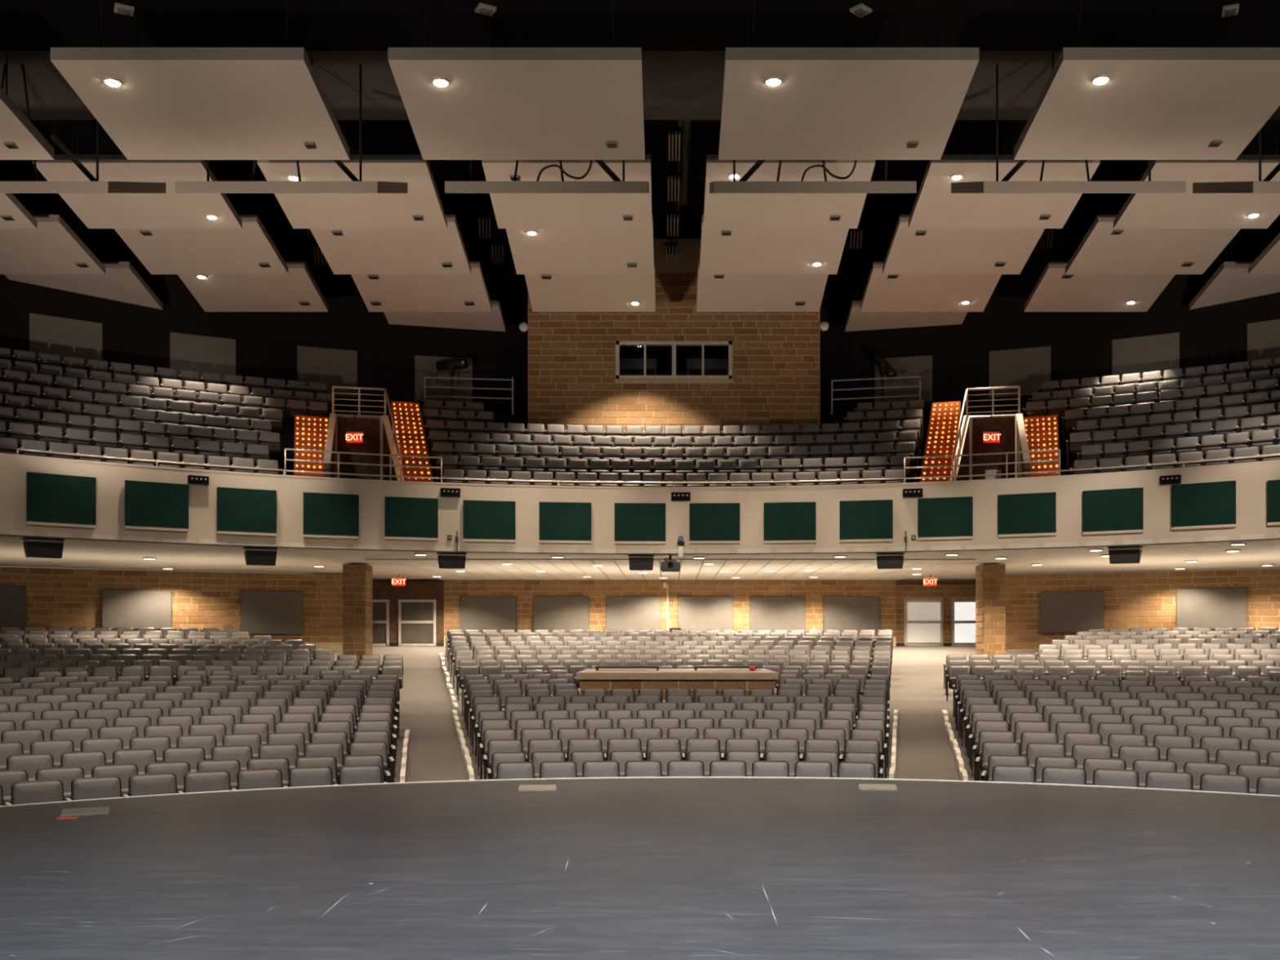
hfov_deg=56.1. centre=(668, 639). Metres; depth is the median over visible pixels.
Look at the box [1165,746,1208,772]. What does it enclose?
seat
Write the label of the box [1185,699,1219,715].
seat
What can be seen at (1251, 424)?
balcony chair
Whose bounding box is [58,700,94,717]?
seat
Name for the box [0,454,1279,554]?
balcony front
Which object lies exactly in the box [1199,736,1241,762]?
seat
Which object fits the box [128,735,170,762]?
seat
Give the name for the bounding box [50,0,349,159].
cloud
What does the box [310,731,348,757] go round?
seat
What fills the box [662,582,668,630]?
conduit
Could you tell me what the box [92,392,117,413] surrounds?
balcony chair
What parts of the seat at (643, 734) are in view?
seat, backrest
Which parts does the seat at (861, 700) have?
backrest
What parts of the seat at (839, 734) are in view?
backrest, seat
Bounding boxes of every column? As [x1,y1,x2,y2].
[342,564,372,666]
[975,564,1005,660]
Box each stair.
[293,414,328,476]
[391,400,434,482]
[919,400,960,482]
[1023,414,1058,476]
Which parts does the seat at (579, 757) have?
seat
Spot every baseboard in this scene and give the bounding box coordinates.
[371,642,444,646]
[896,642,975,646]
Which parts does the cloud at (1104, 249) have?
hanger rod, hanger rod, downlight trim, cloud panel, downlight trim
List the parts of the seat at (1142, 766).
seat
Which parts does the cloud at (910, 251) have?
hanger rod, hanger rod, downlight trim, cloud panel, downlight trim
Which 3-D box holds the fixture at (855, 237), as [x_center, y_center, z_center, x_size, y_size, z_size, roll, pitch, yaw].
[5.288,-11.830,33.900,0.373,1.140,1.357,0,0,8]
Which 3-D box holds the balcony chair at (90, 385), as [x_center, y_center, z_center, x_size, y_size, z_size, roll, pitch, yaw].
[-14.546,-6.142,30.218,0.565,0.884,0.333,0,0,-36]
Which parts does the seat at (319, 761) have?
backrest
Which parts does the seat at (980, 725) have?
seat, backrest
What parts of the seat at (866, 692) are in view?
backrest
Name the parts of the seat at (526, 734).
seat, backrest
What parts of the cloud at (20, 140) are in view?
hanger rod, downlight trim, cloud panel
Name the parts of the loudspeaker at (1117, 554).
plate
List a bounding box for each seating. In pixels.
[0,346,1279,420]
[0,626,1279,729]
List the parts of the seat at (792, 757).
seat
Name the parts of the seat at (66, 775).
seat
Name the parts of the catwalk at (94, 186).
hanger rod, hanger rod, cloud panel, hanger rod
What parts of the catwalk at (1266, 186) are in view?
cloud panel, hanger rod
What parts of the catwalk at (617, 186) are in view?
hanger rod, hanger rod, cloud panel, hanger rod, hanger rod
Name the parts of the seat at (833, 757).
seat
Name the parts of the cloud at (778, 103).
hanger rod, hanger rod, hanger rod, hanger rod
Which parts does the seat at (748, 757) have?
seat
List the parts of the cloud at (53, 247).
cloud panel, hanger rod, hanger rod, downlight trim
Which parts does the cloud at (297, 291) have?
cloud panel, hanger rod, hanger rod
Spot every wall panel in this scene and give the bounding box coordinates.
[0,585,26,630]
[28,312,102,365]
[102,589,171,629]
[169,332,235,383]
[240,590,302,634]
[297,345,357,398]
[414,355,472,404]
[459,595,516,632]
[533,595,589,632]
[605,595,661,632]
[677,595,733,632]
[750,595,805,632]
[823,595,879,634]
[874,355,932,404]
[988,346,1051,398]
[1039,591,1103,632]
[1111,332,1179,382]
[1176,587,1247,629]
[1247,319,1279,368]
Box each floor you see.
[0,777,1279,959]
[333,646,1038,782]
[493,414,519,418]
[824,414,846,418]
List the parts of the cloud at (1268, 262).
cloud panel, hanger rod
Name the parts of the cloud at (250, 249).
downlight trim, cloud panel, hanger rod, hanger rod, downlight trim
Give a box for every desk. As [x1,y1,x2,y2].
[619,358,657,375]
[685,358,728,375]
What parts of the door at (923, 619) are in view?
pane, pane, rail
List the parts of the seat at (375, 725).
backrest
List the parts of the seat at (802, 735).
backrest, seat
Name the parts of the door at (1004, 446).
plate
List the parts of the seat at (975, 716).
backrest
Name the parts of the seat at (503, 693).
backrest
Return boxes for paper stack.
[754,668,767,671]
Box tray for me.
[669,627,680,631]
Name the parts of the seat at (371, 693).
backrest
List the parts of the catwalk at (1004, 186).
hanger rod, hanger rod, cloud panel, hanger rod, hanger rod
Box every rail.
[17,448,284,475]
[284,448,442,480]
[332,386,386,415]
[423,377,513,414]
[440,477,905,486]
[831,376,920,414]
[903,448,1060,480]
[965,386,1020,415]
[1058,453,1279,475]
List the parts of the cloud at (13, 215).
hanger rod, downlight trim, cloud panel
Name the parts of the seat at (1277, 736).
backrest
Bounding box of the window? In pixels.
[615,341,732,379]
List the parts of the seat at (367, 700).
backrest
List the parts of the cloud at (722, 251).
hanger rod, cloud panel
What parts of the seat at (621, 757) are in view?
seat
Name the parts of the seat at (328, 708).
backrest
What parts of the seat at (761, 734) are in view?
backrest, seat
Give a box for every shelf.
[595,666,659,671]
[693,666,757,671]
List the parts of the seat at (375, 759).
backrest, armrest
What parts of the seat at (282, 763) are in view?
seat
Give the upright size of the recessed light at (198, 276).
0.055 m
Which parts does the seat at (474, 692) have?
backrest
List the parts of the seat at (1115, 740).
seat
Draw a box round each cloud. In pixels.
[0,12,53,159]
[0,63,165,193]
[0,120,105,274]
[0,160,37,228]
[4,166,162,309]
[32,120,242,228]
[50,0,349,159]
[114,160,288,274]
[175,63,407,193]
[177,228,328,311]
[257,124,447,228]
[310,133,471,274]
[351,173,492,311]
[383,234,506,331]
[387,0,644,159]
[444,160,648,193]
[481,154,652,228]
[506,214,653,274]
[524,261,655,311]
[696,261,828,311]
[699,120,848,274]
[703,154,875,228]
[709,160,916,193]
[718,0,978,159]
[844,217,967,331]
[860,173,1001,311]
[882,120,1044,274]
[908,146,1100,228]
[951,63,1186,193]
[1013,0,1279,159]
[1023,228,1175,311]
[1065,160,1240,274]
[1113,128,1279,228]
[1189,240,1279,309]
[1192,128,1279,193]
[1248,133,1279,274]
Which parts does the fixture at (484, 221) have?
hanger rod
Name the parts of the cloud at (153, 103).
hanger rod, hanger rod, hanger rod, hanger rod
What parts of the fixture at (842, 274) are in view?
hanger rod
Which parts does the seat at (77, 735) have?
seat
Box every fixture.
[307,228,313,236]
[312,244,327,265]
[477,193,491,238]
[490,225,504,263]
[664,236,678,257]
[666,156,680,201]
[666,197,679,236]
[667,120,681,160]
[835,254,848,281]
[848,227,863,249]
[1039,228,1054,248]
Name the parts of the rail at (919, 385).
post, post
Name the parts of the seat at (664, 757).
seat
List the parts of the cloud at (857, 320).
hanger rod, hanger rod, cloud panel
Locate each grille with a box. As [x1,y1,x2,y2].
[28,546,62,556]
[247,555,275,564]
[440,560,464,567]
[630,562,652,568]
[877,560,902,567]
[1110,554,1138,562]
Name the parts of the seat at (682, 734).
seat, backrest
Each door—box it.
[339,440,377,479]
[371,600,389,645]
[398,600,436,645]
[904,600,943,645]
[951,600,976,645]
[974,440,1012,479]
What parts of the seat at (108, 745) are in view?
seat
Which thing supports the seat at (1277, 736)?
on the floor at (924, 751)
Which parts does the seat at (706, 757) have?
seat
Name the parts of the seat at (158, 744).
backrest, seat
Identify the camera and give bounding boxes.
[677,535,684,556]
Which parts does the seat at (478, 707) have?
backrest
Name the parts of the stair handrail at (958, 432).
post, post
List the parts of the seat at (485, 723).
backrest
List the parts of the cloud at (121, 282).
hanger rod, hanger rod, cloud panel, hanger rod, hanger rod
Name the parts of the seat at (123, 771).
backrest, seat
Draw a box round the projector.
[660,555,679,572]
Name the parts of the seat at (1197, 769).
seat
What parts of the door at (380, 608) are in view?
pane, pane, rail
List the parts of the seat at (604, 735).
seat, backrest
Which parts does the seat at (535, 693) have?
backrest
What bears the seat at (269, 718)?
on the floor at (924, 751)
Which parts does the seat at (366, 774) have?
backrest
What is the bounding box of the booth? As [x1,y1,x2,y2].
[576,668,778,702]
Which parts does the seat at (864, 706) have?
backrest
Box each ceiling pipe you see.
[675,120,682,235]
[680,120,691,205]
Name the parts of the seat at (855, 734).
backrest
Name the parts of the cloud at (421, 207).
hanger rod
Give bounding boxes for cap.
[0,453,1279,488]
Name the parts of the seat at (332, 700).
backrest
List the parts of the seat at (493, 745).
seat, backrest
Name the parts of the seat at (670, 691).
backrest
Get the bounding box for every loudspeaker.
[22,537,64,559]
[243,546,277,565]
[436,551,466,568]
[628,554,653,570]
[875,552,904,568]
[1107,545,1142,564]
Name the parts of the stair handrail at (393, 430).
post, post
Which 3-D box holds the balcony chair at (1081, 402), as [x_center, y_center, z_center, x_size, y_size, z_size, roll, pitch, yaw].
[11.083,-6.142,32.514,0.570,0.884,0.333,0,0,26]
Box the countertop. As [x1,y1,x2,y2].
[576,668,778,675]
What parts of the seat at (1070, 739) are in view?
seat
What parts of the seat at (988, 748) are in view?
seat, backrest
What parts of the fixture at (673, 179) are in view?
hanger rod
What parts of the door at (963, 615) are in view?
pane, pane, rail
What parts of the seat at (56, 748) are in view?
seat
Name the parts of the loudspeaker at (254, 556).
plate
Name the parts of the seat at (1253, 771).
seat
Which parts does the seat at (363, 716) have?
backrest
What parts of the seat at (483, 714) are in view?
backrest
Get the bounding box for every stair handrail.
[384,388,402,480]
[951,388,968,480]
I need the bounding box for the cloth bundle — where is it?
[749,666,755,671]
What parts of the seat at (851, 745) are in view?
backrest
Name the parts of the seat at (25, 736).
seat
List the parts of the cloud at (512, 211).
downlight trim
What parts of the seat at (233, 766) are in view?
backrest, seat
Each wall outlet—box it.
[447,534,451,540]
[911,534,915,540]
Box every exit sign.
[346,414,363,442]
[391,574,405,586]
[923,574,937,586]
[982,414,1000,442]
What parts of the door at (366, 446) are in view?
plate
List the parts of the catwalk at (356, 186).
hanger rod, hanger rod, cloud panel, hanger rod, hanger rod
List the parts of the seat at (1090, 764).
seat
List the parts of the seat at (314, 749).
backrest, seat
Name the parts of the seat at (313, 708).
backrest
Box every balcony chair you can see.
[0,358,12,377]
[0,381,14,402]
[0,393,3,406]
[0,406,14,430]
[0,421,6,437]
[0,436,17,453]
[1,368,27,391]
[3,394,29,417]
[6,422,35,446]
[12,360,37,380]
[13,408,40,433]
[14,383,40,405]
[18,439,46,457]
[27,372,53,394]
[29,397,55,419]
[35,425,63,448]
[37,364,62,383]
[40,386,66,408]
[40,411,66,435]
[46,441,74,459]
[53,375,78,397]
[55,400,81,422]
[62,367,88,386]
[62,427,90,451]
[66,389,93,411]
[66,413,92,438]
[74,444,102,462]
[78,378,102,400]
[81,403,106,425]
[87,370,111,388]
[90,430,117,453]
[91,417,117,439]
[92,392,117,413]
[101,447,128,463]
[102,381,126,403]
[106,405,131,427]
[111,373,135,391]
[116,419,141,441]
[117,395,142,416]
[117,433,143,456]
[126,384,150,405]
[128,448,154,466]
[131,408,155,429]
[135,375,159,394]
[141,421,165,443]
[142,397,166,418]
[143,435,169,458]
[150,386,173,408]
[154,451,180,467]
[155,410,179,431]
[159,377,182,395]
[164,423,189,445]
[166,400,190,421]
[169,437,195,460]
[173,389,196,409]
[179,413,203,434]
[179,453,204,469]
[182,380,204,398]
[188,426,212,447]
[190,402,213,422]
[195,440,220,462]
[196,391,219,412]
[203,415,226,435]
[204,382,227,400]
[204,455,230,471]
[212,427,235,449]
[213,404,237,425]
[219,393,241,413]
[220,441,244,463]
[226,417,248,437]
[227,385,249,402]
[230,457,254,472]
[235,430,257,451]
[236,406,260,426]
[241,395,263,416]
[244,444,269,465]
[248,418,271,439]
[249,386,271,404]
[254,458,278,474]
[257,431,280,453]
[259,408,283,429]
[263,397,285,417]
[271,389,293,407]
[284,399,306,426]
[293,391,314,407]
[306,400,328,417]
[314,392,335,412]
[421,408,439,426]
[424,419,444,439]
[426,431,448,454]
[431,442,453,471]
[435,454,457,482]
[438,408,457,427]
[442,468,464,483]
[444,420,464,439]
[448,431,469,449]
[453,443,474,462]
[457,409,475,428]
[457,455,479,475]
[464,421,484,439]
[464,469,486,484]
[469,432,489,450]
[474,444,495,463]
[475,410,493,428]
[480,456,502,476]
[484,422,505,439]
[486,470,509,484]
[489,433,510,451]
[495,444,516,463]
[502,457,523,477]
[505,422,524,440]
[509,471,531,484]
[510,434,530,452]
[516,444,537,464]
[523,457,545,477]
[524,423,544,441]
[530,434,551,452]
[531,471,553,485]
[537,445,558,464]
[544,424,564,442]
[545,457,566,478]
[551,435,571,453]
[553,471,575,485]
[559,446,579,465]
[564,424,584,442]
[566,458,587,478]
[571,435,591,453]
[575,472,596,486]
[579,446,600,466]
[584,425,604,441]
[587,458,608,479]
[591,435,612,454]
[597,472,618,486]
[600,447,621,466]
[604,425,623,444]
[608,459,630,479]
[612,435,631,453]
[618,473,640,486]
[621,447,641,466]
[623,425,643,443]
[631,436,652,455]
[631,459,651,479]
[640,473,662,486]
[642,447,662,466]
[643,426,662,442]
[652,436,672,453]
[652,459,672,479]
[662,426,682,444]
[662,447,683,466]
[662,473,684,486]
[672,436,692,453]
[672,459,693,479]
[682,426,701,442]
[683,447,703,466]
[684,473,706,486]
[692,436,712,455]
[693,459,715,479]
[701,425,720,442]
[703,447,724,466]
[706,473,728,486]
[712,436,732,453]
[715,459,737,479]
[720,425,740,444]
[724,447,745,466]
[727,472,749,486]
[732,435,752,454]
[736,459,758,479]
[740,425,759,442]
[745,446,766,466]
[749,472,771,486]
[752,435,773,453]
[757,458,779,478]
[760,424,780,441]
[766,446,786,466]
[771,472,793,485]
[773,435,793,453]
[778,458,800,478]
[779,424,799,441]
[786,445,808,465]
[792,435,813,453]
[793,471,815,485]
[799,423,819,441]
[800,457,822,477]
[808,445,829,465]
[813,434,834,452]
[815,471,837,484]
[819,422,839,440]
[822,457,844,477]
[828,444,850,464]
[833,433,854,451]
[837,471,860,484]
[839,422,859,439]
[843,456,866,476]
[844,411,863,428]
[849,444,871,463]
[853,432,875,450]
[858,421,879,439]
[859,470,882,484]
[863,410,883,428]
[865,455,888,475]
[871,443,893,462]
[875,431,896,450]
[879,420,900,438]
[881,469,903,483]
[883,409,902,427]
[887,454,910,475]
[892,442,915,462]
[895,431,917,449]
[899,419,920,438]
[902,408,923,426]
[1022,400,1045,417]
[1029,391,1050,408]
[1044,399,1066,418]
[1049,389,1071,406]
[1061,408,1084,443]
[1066,397,1088,416]
[1066,431,1090,467]
[1069,458,1097,475]
[1070,387,1092,404]
[1072,419,1097,454]
[1077,444,1102,465]
[1083,407,1106,427]
[1088,395,1111,414]
[1088,430,1114,451]
[1090,386,1113,401]
[1095,457,1123,473]
[1096,417,1122,438]
[1100,442,1125,463]
[1104,405,1128,425]
[1110,393,1134,413]
[1111,383,1134,402]
[1112,427,1138,449]
[1120,415,1146,435]
[1120,455,1149,471]
[1124,440,1150,462]
[1126,403,1151,423]
[1133,382,1156,400]
[1133,391,1157,410]
[1137,426,1163,448]
[1144,413,1171,434]
[1146,453,1176,470]
[1147,438,1173,463]
[1149,400,1173,421]
[1155,379,1178,398]
[1155,388,1180,408]
[1160,423,1187,446]
[1169,410,1196,431]
[1172,399,1196,420]
[1172,436,1199,461]
[1173,451,1203,467]
[1177,377,1200,396]
[1178,386,1204,406]
[1185,421,1213,444]
[1194,408,1222,429]
[1195,396,1220,418]
[1196,434,1224,457]
[1199,374,1223,394]
[1200,448,1231,466]
[1202,383,1228,404]
[1210,418,1238,441]
[1217,394,1244,416]
[1220,405,1248,427]
[1222,372,1246,391]
[1222,431,1249,455]
[1226,381,1253,401]
[1228,446,1259,463]
[1235,416,1264,439]
[1242,391,1268,413]
[1244,369,1270,388]
[1246,403,1275,425]
[1247,429,1275,453]
[1251,377,1278,399]
[1257,444,1279,461]
[1262,414,1279,437]
[1266,390,1279,411]
[1268,368,1279,386]
[1272,402,1279,415]
[1273,429,1279,444]
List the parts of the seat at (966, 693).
backrest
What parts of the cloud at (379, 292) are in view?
downlight trim, downlight trim, cloud panel, hanger rod, downlight trim, hanger rod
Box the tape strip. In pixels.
[56,815,79,818]
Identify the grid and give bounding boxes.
[523,559,839,578]
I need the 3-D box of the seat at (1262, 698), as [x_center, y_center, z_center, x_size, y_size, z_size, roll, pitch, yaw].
[9.938,1.336,20.014,0.592,0.883,0.333,0,0,31]
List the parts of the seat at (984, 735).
seat, backrest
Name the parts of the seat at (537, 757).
seat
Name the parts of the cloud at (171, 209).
hanger rod, hanger rod, cloud panel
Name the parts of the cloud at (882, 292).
hanger rod, hanger rod, cloud panel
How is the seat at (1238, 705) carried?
on the floor at (924, 751)
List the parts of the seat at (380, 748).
backrest, seat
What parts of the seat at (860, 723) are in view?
backrest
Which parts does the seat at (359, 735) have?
backrest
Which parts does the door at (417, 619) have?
rail, pane, pane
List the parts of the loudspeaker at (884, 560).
plate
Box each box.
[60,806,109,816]
[187,475,208,484]
[440,488,460,497]
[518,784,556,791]
[671,492,690,500]
[858,783,897,790]
[902,488,922,497]
[1160,474,1181,484]
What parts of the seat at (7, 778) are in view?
seat, backrest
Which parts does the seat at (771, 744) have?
backrest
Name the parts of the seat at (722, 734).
backrest, seat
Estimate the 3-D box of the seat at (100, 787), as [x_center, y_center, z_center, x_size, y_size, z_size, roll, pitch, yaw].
[-6.463,2.001,13.533,0.592,0.883,0.333,0,0,-34]
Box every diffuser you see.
[117,7,130,15]
[478,7,493,15]
[853,8,867,16]
[1224,8,1235,16]
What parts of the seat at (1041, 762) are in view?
seat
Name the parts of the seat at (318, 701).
backrest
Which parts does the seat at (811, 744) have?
backrest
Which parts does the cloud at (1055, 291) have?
hanger rod, hanger rod, cloud panel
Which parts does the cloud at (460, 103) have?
hanger rod, hanger rod, hanger rod, hanger rod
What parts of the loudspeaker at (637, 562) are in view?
plate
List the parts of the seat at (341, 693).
backrest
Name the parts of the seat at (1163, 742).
seat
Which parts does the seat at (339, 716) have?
backrest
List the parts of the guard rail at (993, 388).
post, post, post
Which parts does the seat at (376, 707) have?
backrest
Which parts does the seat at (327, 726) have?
backrest, seat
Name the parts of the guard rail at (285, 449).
post, post, post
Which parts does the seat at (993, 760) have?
armrest, backrest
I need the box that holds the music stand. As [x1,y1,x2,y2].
[669,627,680,632]
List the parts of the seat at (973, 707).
backrest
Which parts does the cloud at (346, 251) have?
downlight trim, cloud panel, hanger rod, downlight trim, hanger rod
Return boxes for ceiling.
[0,0,1279,50]
[0,50,1279,119]
[0,120,1279,245]
[0,529,1279,579]
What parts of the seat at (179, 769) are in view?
backrest, seat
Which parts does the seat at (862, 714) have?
backrest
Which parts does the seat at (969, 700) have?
backrest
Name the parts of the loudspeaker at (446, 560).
plate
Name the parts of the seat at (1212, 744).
seat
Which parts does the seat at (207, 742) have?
seat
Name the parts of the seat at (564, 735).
seat, backrest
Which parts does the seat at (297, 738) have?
seat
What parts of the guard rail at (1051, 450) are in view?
post, post, post, post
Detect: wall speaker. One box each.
[519,322,528,333]
[819,321,828,332]
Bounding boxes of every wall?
[0,172,1279,419]
[0,566,342,650]
[324,423,335,477]
[337,417,380,479]
[371,578,445,642]
[382,422,396,480]
[444,580,896,646]
[528,239,819,447]
[893,578,976,642]
[956,423,968,480]
[972,417,1015,479]
[1004,568,1279,650]
[1017,424,1030,477]
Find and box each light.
[103,76,121,86]
[113,2,133,16]
[142,557,156,559]
[161,567,173,569]
[196,274,205,278]
[206,213,217,219]
[288,173,298,180]
[298,301,310,305]
[303,142,316,148]
[313,564,324,567]
[412,215,423,220]
[413,553,427,555]
[432,76,448,86]
[435,358,467,400]
[475,2,496,16]
[527,230,536,235]
[551,555,564,558]
[606,141,617,147]
[626,262,636,267]
[631,301,639,304]
[693,556,705,559]
[721,231,731,235]
[728,173,739,178]
[765,75,781,85]
[812,261,821,266]
[830,215,840,220]
[833,555,846,557]
[849,3,871,17]
[867,347,897,401]
[887,274,898,278]
[906,141,918,147]
[945,553,958,555]
[951,173,962,179]
[961,300,969,304]
[994,556,1007,559]
[1031,563,1043,565]
[1038,214,1051,219]
[1061,274,1073,278]
[1088,548,1103,551]
[1092,74,1109,84]
[1126,300,1135,304]
[1173,567,1186,569]
[1184,560,1197,562]
[1208,140,1222,146]
[1222,3,1239,17]
[1225,549,1240,551]
[1229,542,1246,545]
[1248,212,1259,217]
[1260,564,1273,566]
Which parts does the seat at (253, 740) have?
seat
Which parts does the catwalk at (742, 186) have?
hanger rod, hanger rod, cloud panel, hanger rod, hanger rod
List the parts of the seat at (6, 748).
seat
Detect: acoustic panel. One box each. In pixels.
[26,471,96,528]
[124,480,188,531]
[216,487,276,536]
[302,492,359,538]
[384,496,437,540]
[462,500,515,542]
[538,502,591,543]
[614,502,665,543]
[689,502,740,543]
[764,502,816,543]
[840,499,893,542]
[918,496,973,540]
[998,492,1056,537]
[1082,487,1143,534]
[1171,480,1235,529]
[1266,480,1279,525]
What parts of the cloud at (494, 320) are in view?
cloud panel, hanger rod, hanger rod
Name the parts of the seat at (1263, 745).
seat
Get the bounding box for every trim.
[0,776,1279,807]
[323,413,336,463]
[335,414,337,477]
[336,413,382,418]
[372,582,444,584]
[380,416,383,479]
[382,415,404,480]
[400,729,409,782]
[439,653,458,714]
[452,709,474,780]
[888,709,898,778]
[896,582,975,584]
[942,710,968,780]
[949,415,969,480]
[968,416,972,479]
[969,413,1016,418]
[1015,414,1017,477]
[1016,413,1030,463]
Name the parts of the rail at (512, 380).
post, post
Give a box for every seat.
[0,694,29,711]
[0,702,9,711]
[0,711,35,729]
[0,720,16,742]
[0,728,44,754]
[0,742,23,770]
[0,769,28,804]
[0,784,4,805]
[4,779,64,805]
[6,753,53,781]
[15,702,53,719]
[22,718,62,740]
[30,739,74,767]
[34,693,70,710]
[35,766,84,799]
[40,709,79,728]
[50,727,92,751]
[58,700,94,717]
[60,751,106,777]
[64,775,122,800]
[68,717,107,738]
[75,693,109,708]
[80,737,123,764]
[84,708,121,726]
[91,763,138,795]
[97,725,137,749]
[99,699,135,716]
[112,748,156,774]
[113,715,151,737]
[114,692,147,707]
[122,773,177,796]
[127,707,163,724]
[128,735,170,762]
[140,699,174,715]
[143,724,182,747]
[144,760,190,792]
[152,692,185,706]
[156,715,194,735]
[162,746,205,772]
[168,706,203,724]
[176,734,217,759]
[177,770,231,793]
[179,698,213,715]
[188,723,226,746]
[190,691,222,706]
[196,759,240,790]
[199,714,235,733]
[208,706,243,723]
[211,745,253,769]
[217,697,250,714]
[222,733,261,758]
[226,690,257,706]
[231,722,269,745]
[231,768,283,790]
[240,713,275,733]
[246,757,289,786]
[248,705,281,722]
[255,697,287,714]
[257,743,298,769]
[262,690,293,706]
[266,732,305,757]
[274,721,311,744]
[280,712,315,733]
[283,766,333,787]
[286,704,319,728]
[292,697,324,720]
[295,755,337,785]
[297,690,328,706]
[304,742,343,784]
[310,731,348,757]
[315,720,351,755]
[320,711,354,742]
[324,704,356,732]
[328,697,359,722]
[332,689,362,713]
[333,764,386,785]
[337,754,390,782]
[348,730,395,782]
[349,741,394,782]
[351,720,396,777]
[355,711,397,766]
[356,703,397,755]
[360,696,398,746]
[366,689,399,737]
[466,688,494,737]
[469,696,501,745]
[471,702,500,755]
[475,710,506,764]
[477,719,511,776]
[479,728,515,779]
[483,738,522,779]
[487,751,526,779]
[496,761,534,779]
[497,688,522,710]
[502,695,533,711]
[504,702,530,719]
[510,710,537,729]
[515,718,545,739]
[520,728,552,761]
[525,738,562,762]
[526,688,551,710]
[531,751,565,778]
[534,702,560,718]
[537,695,565,710]
[539,760,577,777]
[542,710,569,728]
[549,718,579,738]
[554,688,578,702]
[557,728,589,760]
[564,702,590,718]
[564,737,602,760]
[569,695,597,709]
[570,751,604,777]
[573,709,601,728]
[582,688,606,702]
[582,760,619,777]
[583,718,613,738]
[593,702,619,718]
[594,727,626,760]
[601,695,629,709]
[604,709,632,727]
[604,737,641,760]
[609,750,643,777]
[610,688,634,702]
[617,717,647,737]
[622,702,648,718]
[624,760,662,777]
[630,727,662,760]
[633,695,661,709]
[636,709,664,727]
[638,688,662,702]
[643,737,680,760]
[648,750,682,777]
[651,717,680,737]
[653,702,678,717]
[662,688,690,702]
[665,695,693,709]
[666,727,698,759]
[666,760,704,777]
[667,709,695,727]
[681,737,720,759]
[682,702,707,717]
[684,717,714,737]
[687,750,721,776]
[693,688,718,702]
[697,695,724,709]
[699,709,726,727]
[703,727,735,760]
[709,760,746,776]
[711,702,737,718]
[718,717,748,737]
[720,737,759,760]
[721,688,746,702]
[726,750,760,777]
[728,695,756,709]
[730,709,758,727]
[739,727,772,760]
[741,702,766,718]
[749,688,773,702]
[751,760,789,777]
[752,718,782,738]
[760,695,789,709]
[760,737,799,760]
[762,709,790,728]
[764,751,799,777]
[770,702,796,718]
[776,728,808,760]
[777,688,801,702]
[786,718,816,738]
[793,695,821,710]
[793,710,822,728]
[794,760,832,777]
[800,702,826,719]
[800,738,839,762]
[804,751,839,777]
[805,688,830,703]
[813,728,845,761]
[820,718,850,740]
[825,695,853,711]
[825,710,853,730]
[830,702,856,724]
[833,688,858,715]
[837,761,875,777]
[839,739,884,778]
[844,751,883,778]
[850,728,887,778]
[853,710,888,764]
[854,719,888,776]
[856,696,889,745]
[856,702,889,733]
[862,688,889,717]
[957,689,991,737]
[960,696,995,746]
[964,703,1000,755]
[966,711,1004,766]
[968,720,1009,777]
[973,730,1015,781]
[975,741,1020,781]
[981,754,1029,781]
[991,764,1035,782]
[995,689,1025,704]
[999,697,1031,714]
[1004,704,1037,724]
[1009,711,1044,733]
[1014,720,1050,744]
[1020,731,1058,755]
[1026,742,1066,768]
[1030,690,1060,705]
[1035,697,1066,713]
[1035,755,1076,782]
[1041,766,1086,785]
[1042,704,1075,722]
[1048,712,1083,732]
[1055,721,1092,743]
[1063,732,1102,756]
[1064,690,1095,705]
[1071,697,1103,713]
[1071,743,1112,768]
[1080,705,1114,722]
[1083,757,1126,785]
[1088,713,1124,733]
[1092,768,1138,787]
[1097,722,1134,744]
[1100,690,1131,706]
[1107,733,1147,758]
[1108,697,1141,714]
[1118,745,1159,769]
[1119,706,1154,723]
[1128,714,1165,733]
[1132,759,1177,787]
[1136,691,1168,706]
[1140,723,1178,746]
[1145,770,1193,790]
[1146,698,1180,715]
[1152,734,1193,760]
[1159,706,1194,724]
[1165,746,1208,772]
[1171,715,1208,735]
[1173,692,1206,706]
[1183,724,1223,747]
[1183,761,1229,791]
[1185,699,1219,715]
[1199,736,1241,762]
[1199,773,1248,793]
[1200,707,1235,724]
[1210,692,1244,707]
[1213,715,1252,737]
[1215,748,1260,774]
[1224,699,1260,716]
[1229,725,1270,750]
[1235,764,1279,794]
[1241,708,1279,726]
[1247,737,1279,764]
[1249,693,1279,708]
[1256,776,1279,795]
[1257,717,1279,738]
[1265,700,1279,717]
[1266,751,1279,765]
[1275,727,1279,738]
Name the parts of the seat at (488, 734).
backrest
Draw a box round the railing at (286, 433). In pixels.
[6,401,1278,486]
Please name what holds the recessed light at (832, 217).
on the cloud at (721, 211)
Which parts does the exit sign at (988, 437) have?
hanger stem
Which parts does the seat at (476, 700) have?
backrest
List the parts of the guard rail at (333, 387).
post, post, post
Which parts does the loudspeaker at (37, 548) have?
plate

